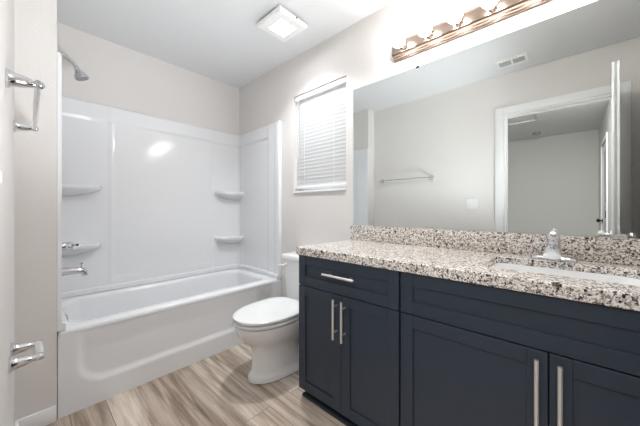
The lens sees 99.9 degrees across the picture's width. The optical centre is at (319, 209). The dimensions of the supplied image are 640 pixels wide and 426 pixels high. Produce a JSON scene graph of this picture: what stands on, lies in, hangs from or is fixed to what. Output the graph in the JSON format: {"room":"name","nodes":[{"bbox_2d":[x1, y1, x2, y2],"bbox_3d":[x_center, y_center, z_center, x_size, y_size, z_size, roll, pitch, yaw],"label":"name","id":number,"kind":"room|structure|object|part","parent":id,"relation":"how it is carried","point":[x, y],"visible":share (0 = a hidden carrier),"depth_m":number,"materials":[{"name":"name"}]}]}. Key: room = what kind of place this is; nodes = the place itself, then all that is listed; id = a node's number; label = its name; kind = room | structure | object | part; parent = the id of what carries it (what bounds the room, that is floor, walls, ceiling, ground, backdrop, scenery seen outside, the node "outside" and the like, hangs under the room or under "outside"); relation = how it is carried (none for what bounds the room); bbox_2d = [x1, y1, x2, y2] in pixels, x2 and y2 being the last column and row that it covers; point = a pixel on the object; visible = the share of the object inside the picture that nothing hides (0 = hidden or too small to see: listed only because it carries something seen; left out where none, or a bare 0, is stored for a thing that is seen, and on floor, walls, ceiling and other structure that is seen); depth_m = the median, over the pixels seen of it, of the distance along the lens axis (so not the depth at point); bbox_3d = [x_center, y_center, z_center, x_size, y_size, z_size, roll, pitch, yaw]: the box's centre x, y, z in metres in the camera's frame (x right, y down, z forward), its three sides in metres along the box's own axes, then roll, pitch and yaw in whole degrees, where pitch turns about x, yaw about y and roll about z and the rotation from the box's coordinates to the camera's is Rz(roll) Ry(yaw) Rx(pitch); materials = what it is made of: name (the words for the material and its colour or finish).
{"room":"bathroom","nodes":[
{"label":"bathroom","id":0,"kind":"room"},
{"bbox_2d":[0,0,13,425],"bbox_3d":[-0.624,-0.122,0.434,2.407,2.440,0.120,0,0,43],"label":"wall","id":1,"kind":"structure","parent":0,"point":[6,6],"depth_m":0.81,"materials":[{"name":"white paint"}]},
{"bbox_2d":[5,67,44,131],"bbox_3d":[-1.106,-0.374,1.013,0.704,0.054,0.079,0,0,43],"label":"towel bar","id":2,"kind":"object","parent":1,"relation":"attached to","point":[12,79],"visible":1,"depth_m":0.81,"materials":[{"name":"silver metal"}]},
{"bbox_3d":[-0.867,-0.374,0.793,0.054,0.054,0.079,0,0,43],"label":"post","id":3,"kind":"part","parent":2,"relation":"part of","materials":[{"name":"silver metal"}]},
{"bbox_3d":[-1.345,-0.374,1.233,0.054,0.054,0.079,0,0,43],"label":"post","id":4,"kind":"part","parent":2,"relation":"part of","materials":[{"name":"silver metal"}]},
{"bbox_2d":[8,339,44,372],"bbox_3d":[-1.067,0.523,0.982,0.194,0.054,0.085,0,0,43],"label":"toilet paper holder","id":5,"kind":"object","parent":1,"relation":"attached to","point":[15,363],"visible":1,"depth_m":0.96,"materials":[{"name":"silver metal"}]},
{"bbox_3d":[-1.119,0.523,1.029,0.054,0.054,0.085,0,0,43],"label":"post","id":6,"kind":"part","parent":5,"relation":"part of","materials":[{"name":"silver metal"}]},
{"bbox_3d":[-1.016,0.523,0.934,0.054,0.054,0.085,0,0,43],"label":"post","id":7,"kind":"part","parent":5,"relation":"part of","materials":[{"name":"silver metal"}]},
{"bbox_2d":[14,0,56,421],"bbox_3d":[-1.731,-0.122,1.552,0.736,2.440,0.267,0,0,43],"label":"wall","id":8,"kind":"structure","parent":0,"point":[35,21],"depth_m":1.34,"materials":[{"name":"white paint"}]},
{"bbox_2d":[14,405,55,425],"bbox_3d":[-1.415,1.056,1.341,0.014,0.082,0.142,0,0,43],"label":"baseboard","id":9,"kind":"structure","parent":8,"relation":"attached to","point":[47,416],"depth_m":1.35,"materials":[{"name":"white paint"}]},
{"bbox_2d":[57,51,88,80],"bbox_3d":[-1.582,-0.915,1.714,0.077,0.164,0.172,0,0,43],"label":"shower fixture","id":10,"kind":"object","parent":8,"relation":"attached to","point":[79,75],"visible":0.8,"depth_m":1.72,"materials":[{"name":"silver metal"}]},
{"bbox_3d":[-1.600,-0.944,1.695,0.022,0.070,0.114,0,0,43],"label":"arm","id":11,"kind":"part","parent":10,"relation":"part of","materials":[{"name":"silver metal"}]},
{"bbox_2d":[57,22,238,361],"bbox_3d":[-1.500,-0.122,2.436,0.120,2.440,1.881,0,0,43],"label":"wall","id":12,"kind":"structure","parent":0,"point":[122,77],"depth_m":2.31,"materials":[{"name":"white paint"}]},
{"bbox_2d":[57,52,280,331],"bbox_3d":[-1.134,-0.091,2.200,0.736,1.458,1.493,0,0,43],"label":"tub surround","id":13,"kind":"object","parent":12,"relation":"attached to","point":[144,198],"visible":0.86,"depth_m":2.37,"materials":[{"name":"white plastic"}]},
{"bbox_2d":[62,242,78,250],"bbox_3d":[-1.592,0.233,1.693,0.138,0.123,0.099,0,0,43],"label":"shower valve","id":14,"kind":"object","parent":13,"relation":"attached to","point":[68,245],"visible":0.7,"depth_m":1.69,"materials":[{"name":"silver metal"}]},
{"bbox_2d":[62,262,87,275],"bbox_3d":[-1.579,0.387,1.718,0.052,0.087,0.153,0,0,43],"label":"tub spout","id":15,"kind":"object","parent":13,"relation":"attached to","point":[68,270],"visible":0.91,"depth_m":1.71,"materials":[{"name":"silver metal"}]},
{"bbox_3d":[-1.579,0.398,1.718,0.052,0.065,0.153,0,0,43],"label":"spout","id":16,"kind":"part","parent":15,"relation":"part of","materials":[{"name":"silver metal"}]},
{"bbox_2d":[62,242,101,256],"bbox_3d":[-1.767,0.298,1.970,0.105,0.085,0.275,0,0,43],"label":"shelf","id":17,"kind":"object","parent":13,"relation":"attached to","point":[84,249],"depth_m":2.00,"materials":[{"name":"white plastic"}]},
{"bbox_2d":[62,183,101,195],"bbox_3d":[-1.767,-0.138,1.970,0.105,0.085,0.275,0,0,43],"label":"shelf","id":18,"kind":"object","parent":13,"relation":"attached to","point":[68,189],"depth_m":1.97,"materials":[{"name":"white plastic"}]},
{"bbox_2d":[214,235,243,242],"bbox_3d":[-0.960,0.328,2.848,0.105,0.085,0.280,0,0,43],"label":"shelf","id":19,"kind":"object","parent":13,"relation":"attached to","point":[217,238],"depth_m":2.83,"materials":[{"name":"white plastic"}]},
{"bbox_2d":[214,191,243,199],"bbox_3d":[-0.960,-0.143,2.848,0.105,0.085,0.280,0,0,43],"label":"shelf","id":20,"kind":"object","parent":13,"relation":"attached to","point":[218,195],"depth_m":2.83,"materials":[{"name":"white plastic"}]},
{"bbox_2d":[46,342,345,425],"bbox_3d":[-0.306,1.123,1.338,3.363,0.050,1.881,0,0,43],"label":"floor","id":21,"kind":"structure","parent":0,"point":[215,390],"depth_m":1.53,"materials":[{"name":"brown wood"}]},
{"bbox_2d":[57,267,280,418],"bbox_3d":[-1.134,0.868,2.199,0.733,0.458,1.488,0,0,43],"label":"bathtub","id":22,"kind":"object","parent":21,"relation":"on","point":[114,342],"visible":0.83,"depth_m":1.82,"materials":[{"name":"white plastic"}]},
{"bbox_2d":[233,252,298,383],"bbox_3d":[-0.257,0.726,1.899,0.448,0.742,0.737,0,0,43],"label":"toilet","id":23,"kind":"object","parent":21,"relation":"on","point":[270,326],"visible":0.6,"depth_m":1.72,"materials":[{"name":"white ceramic"}]},
{"bbox_3d":[-0.336,0.711,1.814,0.382,0.028,0.505,0,0,43],"label":"seat","id":24,"kind":"part","parent":23,"relation":"part of","materials":[{"name":"white plastic"}]},
{"bbox_3d":[-0.339,0.681,1.811,0.386,0.032,0.497,0,0,43],"label":"seat lid","id":25,"kind":"part","parent":23,"relation":"part of","materials":[{"name":"white plastic"}]},
{"bbox_3d":[-0.082,0.376,2.090,0.448,0.040,0.218,0,0,43],"label":"tank lid","id":26,"kind":"part","parent":23,"relation":"part of","materials":[{"name":"white ceramic"}]},
{"bbox_3d":[-0.080,0.563,2.091,0.430,0.331,0.204,0,0,43],"label":"tank","id":27,"kind":"part","parent":23,"relation":"part of","materials":[{"name":"white ceramic"}]},
{"bbox_2d":[299,255,401,425],"bbox_3d":[0.272,0.679,1.532,0.625,0.836,0.568,0,0,43],"label":"vanity cabinet","id":28,"kind":"object","parent":21,"relation":"on","point":[350,314],"visible":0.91,"depth_m":1.32,"materials":[{"name":"blue paint"}]},
{"bbox_3d":[-0.003,0.733,1.464,0.309,0.594,0.020,0,0,43],"label":"door","id":29,"kind":"part","parent":28,"relation":"part of","materials":[{"name":"blue paint"}]},
{"bbox_3d":[0.073,0.553,1.355,0.012,0.200,0.038,0,0,43],"label":"handle","id":30,"kind":"part","parent":28,"relation":"part of","materials":[{"name":"silver metal"}]},
{"bbox_3d":[0.092,0.338,1.337,0.200,0.012,0.038,0,0,43],"label":"handle","id":31,"kind":"part","parent":28,"relation":"part of","materials":[{"name":"silver metal"}]},
{"bbox_3d":[0.112,0.553,1.319,0.012,0.200,0.038,0,0,43],"label":"handle","id":32,"kind":"part","parent":28,"relation":"part of","materials":[{"name":"silver metal"}]},
{"bbox_3d":[0.112,0.347,1.359,0.621,0.167,0.020,0,0,43],"label":"drawer","id":33,"kind":"part","parent":28,"relation":"part of","materials":[{"name":"blue paint"}]},
{"bbox_3d":[0.227,0.733,1.253,0.309,0.594,0.020,0,0,43],"label":"door","id":34,"kind":"part","parent":28,"relation":"part of","materials":[{"name":"blue paint"}]},
{"bbox_2d":[401,272,639,425],"bbox_3d":[0.857,0.679,0.994,0.956,0.836,0.568,0,0,43],"label":"vanity cabinet","id":35,"kind":"object","parent":21,"relation":"on","point":[472,354],"visible":0.95,"depth_m":0.88,"materials":[{"name":"blue paint"}]},
{"bbox_2d":[296,225,639,310],"bbox_3d":[0.636,0.187,1.214,1.600,0.146,0.545,0,0,43],"label":"countertop","id":36,"kind":"structure","parent":35,"relation":"on","point":[466,256],"depth_m":1.14,"materials":[{"name":"stone"}]},
{"bbox_2d":[530,232,577,261],"bbox_3d":[0.976,0.155,1.128,0.156,0.123,0.142,0,0,43],"label":"faucet","id":37,"kind":"object","parent":36,"relation":"on","point":[552,251],"visible":1,"depth_m":1.12,"materials":[{"name":"silver metal"}]},
{"bbox_3d":[0.966,0.174,1.116,0.058,0.055,0.110,0,0,43],"label":"spout","id":38,"kind":"part","parent":37,"relation":"part of","materials":[{"name":"silver metal"}]},
{"bbox_3d":[0.993,0.115,1.146,0.048,0.042,0.087,0,0,43],"label":"handle","id":39,"kind":"part","parent":37,"relation":"part of","materials":[{"name":"silver metal"}]},
{"bbox_3d":[1.006,0.209,1.160,0.156,0.015,0.052,0,0,43],"label":"plate","id":40,"kind":"part","parent":37,"relation":"part of","materials":[{"name":"silver metal"}]},
{"bbox_2d":[490,263,639,285],"bbox_3d":[0.879,0.320,0.992,0.480,0.148,0.340,0,0,43],"label":"sink","id":41,"kind":"object","parent":36,"relation":"in","point":[534,269],"visible":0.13,"depth_m":1.07,"materials":[{"name":"white ceramic"}]},
{"bbox_3d":[0.522,0.733,0.982,0.474,0.594,0.020,0,0,43],"label":"door","id":42,"kind":"part","parent":35,"relation":"part of","materials":[{"name":"blue paint"}]},
{"bbox_3d":[0.658,0.553,0.817,0.012,0.200,0.038,0,0,43],"label":"handle","id":43,"kind":"part","parent":35,"relation":"part of","materials":[{"name":"silver metal"}]},
{"bbox_3d":[0.697,0.553,0.781,0.012,0.200,0.038,0,0,43],"label":"handle","id":44,"kind":"part","parent":35,"relation":"part of","materials":[{"name":"silver metal"}]},
{"bbox_3d":[0.873,0.733,0.659,0.474,0.594,0.020,0,0,43],"label":"door","id":45,"kind":"part","parent":35,"relation":"part of","materials":[{"name":"blue paint"}]},
{"bbox_2d":[57,0,394,88],"bbox_3d":[-0.306,-1.367,1.338,3.363,0.050,1.881,0,0,43],"label":"ceiling","id":46,"kind":"structure","parent":0,"point":[222,41],"depth_m":1.99,"materials":[{"name":"white paint"}]},
{"bbox_2d":[257,5,307,42],"bbox_3d":[-0.265,-1.314,1.912,0.256,0.056,0.252,0,0,43],"label":"ceiling fan light","id":47,"kind":"object","parent":46,"relation":"attached to","point":[280,23],"visible":1,"depth_m":1.88,"materials":[{"name":"white plastic"}]},
{"bbox_2d":[239,0,638,296],"bbox_3d":[0.297,-0.122,1.980,3.143,2.440,0.120,0,0,43],"label":"wall","id":48,"kind":"structure","parent":0,"point":[361,53],"depth_m":2.04,"materials":[{"name":"white paint"}]},
{"bbox_2d":[293,186,345,192],"bbox_3d":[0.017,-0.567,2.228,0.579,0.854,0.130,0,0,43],"label":"window sill","id":49,"kind":"structure","parent":48,"relation":"in","point":[343,188],"depth_m":2.20,"materials":[{"name":"white paint"}]},
{"bbox_3d":[0.050,-0.567,2.263,0.579,0.854,0.033,0,0,43],"label":"frame","id":50,"kind":"part","parent":49,"relation":"part of","materials":[{"name":"white paint"}]},
{"bbox_2d":[295,77,345,188],"bbox_3d":[-0.002,-0.583,2.207,0.567,0.810,0.054,0,0,43],"label":"window blind","id":51,"kind":"object","parent":48,"relation":"attached to","point":[321,112],"visible":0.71,"depth_m":2.19,"materials":[{"name":"white plastic"}]},
{"bbox_3d":[-0.134,-0.565,2.305,0.002,0.766,0.002,0,0,43],"label":"cord","id":52,"kind":"part","parent":51,"relation":"part of","materials":[{"name":"white fabric"}]},
{"bbox_3d":[0.001,-0.968,2.210,0.567,0.040,0.046,0,0,43],"label":"head rail","id":53,"kind":"part","parent":51,"relation":"part of","materials":[{"name":"white plastic"}]},
{"bbox_3d":[0.002,-0.186,2.211,0.561,0.016,0.036,0,0,43],"label":"rail","id":54,"kind":"part","parent":51,"relation":"part of","materials":[{"name":"white plastic"}]},
{"bbox_2d":[391,0,550,62],"bbox_3d":[0.773,-1.000,1.357,0.930,0.120,0.149,0,0,43],"label":"vanity light bar","id":55,"kind":"object","parent":48,"relation":"attached to","point":[458,23],"visible":1,"depth_m":1.42,"materials":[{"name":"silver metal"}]},
{"bbox_3d":[0.467,-1.000,1.597,0.080,0.080,0.088,0,0,43],"label":"bulb","id":56,"kind":"part","parent":55,"relation":"part of","materials":[{"name":"white glass"}]},
{"bbox_2d":[400,41,407,49],"bbox_3d":[0.503,-1.000,1.635,0.052,0.052,0.024,0,0,43],"label":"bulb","id":57,"kind":"object","parent":55,"relation":"attached to","point":[405,46],"depth_m":1.63,"materials":[{"name":"white glass"}]},
{"bbox_3d":[0.581,-1.000,1.492,0.080,0.080,0.088,0,0,43],"label":"bulb","id":58,"kind":"part","parent":55,"relation":"part of","materials":[{"name":"white glass"}]},
{"bbox_2d":[425,30,433,38],"bbox_3d":[0.617,-1.000,1.530,0.052,0.052,0.024,0,0,43],"label":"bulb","id":59,"kind":"object","parent":55,"relation":"attached to","point":[431,35],"depth_m":1.52,"materials":[{"name":"white glass"}]},
{"bbox_3d":[0.696,-1.000,1.387,0.080,0.080,0.088,0,0,43],"label":"bulb","id":60,"kind":"part","parent":55,"relation":"part of","materials":[{"name":"white glass"}]},
{"bbox_2d":[453,16,463,26],"bbox_3d":[0.731,-1.000,1.426,0.052,0.052,0.024,0,0,43],"label":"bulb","id":61,"kind":"object","parent":55,"relation":"attached to","point":[460,23],"depth_m":1.42,"materials":[{"name":"white glass"}]},
{"bbox_3d":[0.810,-1.000,1.282,0.080,0.080,0.088,0,0,43],"label":"bulb","id":62,"kind":"part","parent":55,"relation":"part of","materials":[{"name":"white glass"}]},
{"bbox_2d":[486,2,498,12],"bbox_3d":[0.845,-1.000,1.321,0.052,0.052,0.024,0,0,43],"label":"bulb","id":63,"kind":"object","parent":55,"relation":"attached to","point":[495,9],"depth_m":1.32,"materials":[{"name":"white glass"}]},
{"bbox_2d":[350,225,639,265],"bbox_3d":[0.814,0.165,1.408,1.598,0.103,0.020,0,0,43],"label":"backsplash","id":64,"kind":"structure","parent":48,"relation":"attached to","point":[624,251],"depth_m":1.31,"materials":[{"name":"stone"}]},
{"bbox_2d":[353,0,639,238],"bbox_3d":[0.819,-0.376,1.409,1.572,0.977,0.010,0,0,43],"label":"wall mirror","id":65,"kind":"object","parent":48,"relation":"attached to","point":[534,128],"visible":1,"depth_m":1.29,"materials":[{"name":"silver mirror"}]}
]}

